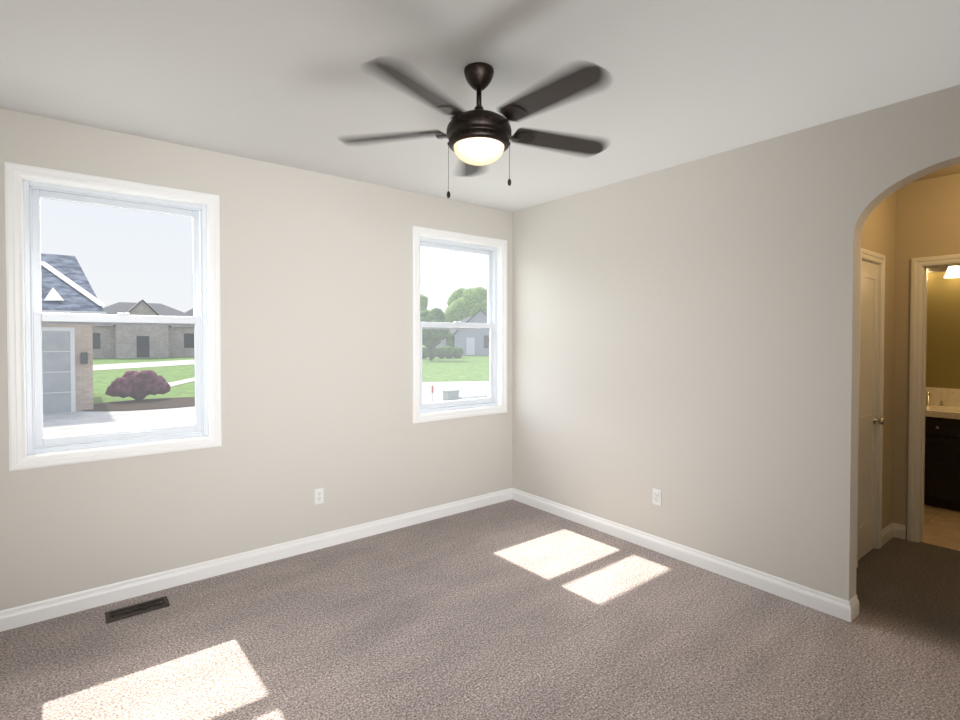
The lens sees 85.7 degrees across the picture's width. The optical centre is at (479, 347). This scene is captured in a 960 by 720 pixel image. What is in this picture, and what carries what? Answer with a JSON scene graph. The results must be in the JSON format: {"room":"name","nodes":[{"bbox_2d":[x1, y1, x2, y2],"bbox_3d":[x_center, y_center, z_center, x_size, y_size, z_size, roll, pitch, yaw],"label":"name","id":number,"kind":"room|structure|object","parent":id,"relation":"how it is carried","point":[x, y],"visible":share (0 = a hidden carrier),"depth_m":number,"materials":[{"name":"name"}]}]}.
{"room":"empty bedroom","nodes":[
{"label":"empty bedroom","id":0,"kind":"room"},
{"bbox_2d":[0,108,512,610],"bbox_3d":[0.035,0.304,4.850,7.830,3.185,0.170,-1,1,-38],"label":"wall","id":1,"kind":"structure","parent":0,"point":[316,332],"depth_m":3.58,"materials":[{"name":"white paint"}]},
{"bbox_2d":[4,162,221,470],"bbox_3d":[-2.128,-0.166,3.093,1.026,1.625,0.154,-1,1,-38],"label":"window","id":2,"kind":"structure","parent":1,"relation":"in","point":[113,298],"depth_m":3.06,"materials":[{"name":"white"}]},
{"bbox_2d":[0,488,511,631],"bbox_3d":[-1.201,1.422,3.772,3.870,0.106,0.015,-1,1,-38],"label":"baseboard","id":3,"kind":"structure","parent":1,"relation":"attached to","point":[59,606],"depth_m":3.37,"materials":[{"name":"white wood"}]},
{"bbox_2d":[314,488,323,504],"bbox_3d":[-1.177,1.088,3.789,0.070,0.114,0.009,-1,1,-38],"label":"electrical outlet","id":4,"kind":"object","parent":1,"relation":"attached to","point":[318,495],"visible":1,"depth_m":3.79,"materials":[{"name":"white plastic"}]},
{"bbox_2d":[412,226,506,422],"bbox_3d":[-0.190,-0.192,4.629,1.026,1.625,0.154,-1,1,-38],"label":"window","id":5,"kind":"structure","parent":1,"relation":"in","point":[459,298],"depth_m":4.65,"materials":[{"name":"white"}]},
{"bbox_2d":[0,499,959,719],"bbox_3d":[0.782,1.557,2.536,5.740,0.120,4.420,-1,1,-38],"label":"floor","id":6,"kind":"structure","parent":0,"point":[511,609],"depth_m":2.63,"materials":[{"name":"grey carpet"}]},
{"bbox_2d":[105,596,169,622],"bbox_3d":[-1.942,1.483,2.937,0.300,0.010,0.130,-1,1,-38],"label":"floor vent","id":7,"kind":"object","parent":6,"relation":"in","point":[135,609],"visible":1,"depth_m":2.93,"materials":[{"name":"brown metal"}]},
{"bbox_2d":[0,0,959,211],"bbox_3d":[1.463,-1.322,3.019,7.830,0.170,4.770,-1,1,-38],"label":"ceiling","id":8,"kind":"structure","parent":0,"point":[299,84],"depth_m":2.34,"materials":[{"name":"white paint"}]},
{"bbox_2d":[341,59,606,197],"bbox_3d":[0.033,-0.957,2.289,1.290,0.572,1.246,-1,1,-38],"label":"fan","id":9,"kind":"object","parent":8,"relation":"hanging from","point":[479,137],"visible":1,"depth_m":2.21,"materials":[{"name":"black metal"}]},
{"bbox_2d":[512,85,959,600],"bbox_3d":[1.730,0.112,3.262,0.120,2.745,4.420,-1,1,-38],"label":"wall","id":10,"kind":"structure","parent":0,"point":[685,338],"depth_m":3.37,"materials":[{"name":"white paint"}]},
{"bbox_2d":[652,488,660,505],"bbox_3d":[1.278,1.083,3.745,0.009,0.114,0.070,-1,1,-38],"label":"electrical outlet","id":11,"kind":"object","parent":10,"relation":"attached to","point":[656,496],"visible":1,"depth_m":3.74,"materials":[{"name":"white plastic"}]},
{"bbox_2d":[512,488,858,621],"bbox_3d":[1.186,1.420,3.887,0.045,0.106,2.720,-1,1,-38],"label":"baseboard","id":12,"kind":"structure","parent":10,"relation":"attached to","point":[840,608],"depth_m":3.43,"materials":[{"name":"white wood"}]},
{"bbox_2d":[861,191,895,528],"bbox_3d":[2.607,0.105,3.613,1.690,2.745,0.120,-1,1,-38],"label":"wall","id":13,"kind":"structure","parent":0,"point":[878,233],"depth_m":3.91,"materials":[{"name":"beige paint"}]},
{"bbox_2d":[856,248,884,567],"bbox_3d":[2.716,0.404,3.667,0.564,2.147,0.178,-1,1,-38],"label":"door","id":14,"kind":"structure","parent":13,"relation":"attached to","point":[871,420],"depth_m":3.70,"materials":[{"name":"grey wood"}]},
{"bbox_2d":[881,523,905,546],"bbox_3d":[3.116,1.420,3.907,0.316,0.106,0.086,-1,1,-38],"label":"baseboard","id":15,"kind":"structure","parent":13,"relation":"attached to","point":[891,530],"depth_m":3.98,"materials":[{"name":"grey wood"}]},
{"bbox_2d":[892,173,959,538],"bbox_3d":[3.806,0.110,3.364,0.120,2.745,1.760,-1,1,-38],"label":"wall","id":16,"kind":"structure","parent":0,"point":[927,217],"depth_m":3.95,"materials":[{"name":"beige paint"}]},
{"bbox_2d":[907,254,959,542],"bbox_3d":[3.582,0.404,3.637,0.139,2.147,0.864,-1,1,-38],"label":"door frame","id":17,"kind":"structure","parent":16,"relation":"attached to","point":[920,266],"depth_m":3.91,"materials":[{"name":"grey wood"}]},
{"bbox_2d":[920,505,959,550],"bbox_3d":[3.709,1.516,4.856,1.730,0.120,4.420,-1,1,-38],"label":"floor","id":18,"kind":"structure","parent":0,"point":[941,527],"depth_m":4.22,"materials":[{"name":"beige tile"}]},
{"bbox_2d":[924,415,959,511],"bbox_3d":[4.439,1.044,4.660,0.572,0.830,1.580,-1,1,-38],"label":"bathroom vanity","id":19,"kind":"object","parent":18,"relation":"on","point":[942,456],"depth_m":4.63,"materials":[{"name":"brown wood"}]},
{"bbox_2d":[925,403,959,418],"bbox_3d":[4.443,0.598,4.655,0.561,0.058,1.580,-1,1,-38],"label":"countertop","id":20,"kind":"structure","parent":19,"relation":"on","point":[931,408],"depth_m":4.68,"materials":[{"name":"beige stone"}]},
{"bbox_2d":[926,271,959,388],"bbox_3d":[4.303,0.075,5.378,0.120,2.745,4.300,-1,1,-38],"label":"wall","id":21,"kind":"structure","parent":0,"point":[943,339],"depth_m":5.03,"materials":[{"name":"brown paint"}]},
{"bbox_2d":[926,387,959,406],"bbox_3d":[4.655,0.481,4.821,0.020,0.170,1.580,-1,1,-38],"label":"backsplash","id":22,"kind":"structure","parent":21,"relation":"attached to","point":[947,397],"depth_m":5.00,"materials":[{"name":"beige stone"}]},
{"bbox_2d":[928,266,959,277],"bbox_3d":[4.565,-0.748,4.805,0.159,0.171,1.000,-1,1,-38],"label":"sconce","id":23,"kind":"object","parent":21,"relation":"attached to","point":[953,272],"visible":0.38,"depth_m":4.89,"materials":[{"name":"silver metal"}]}
]}

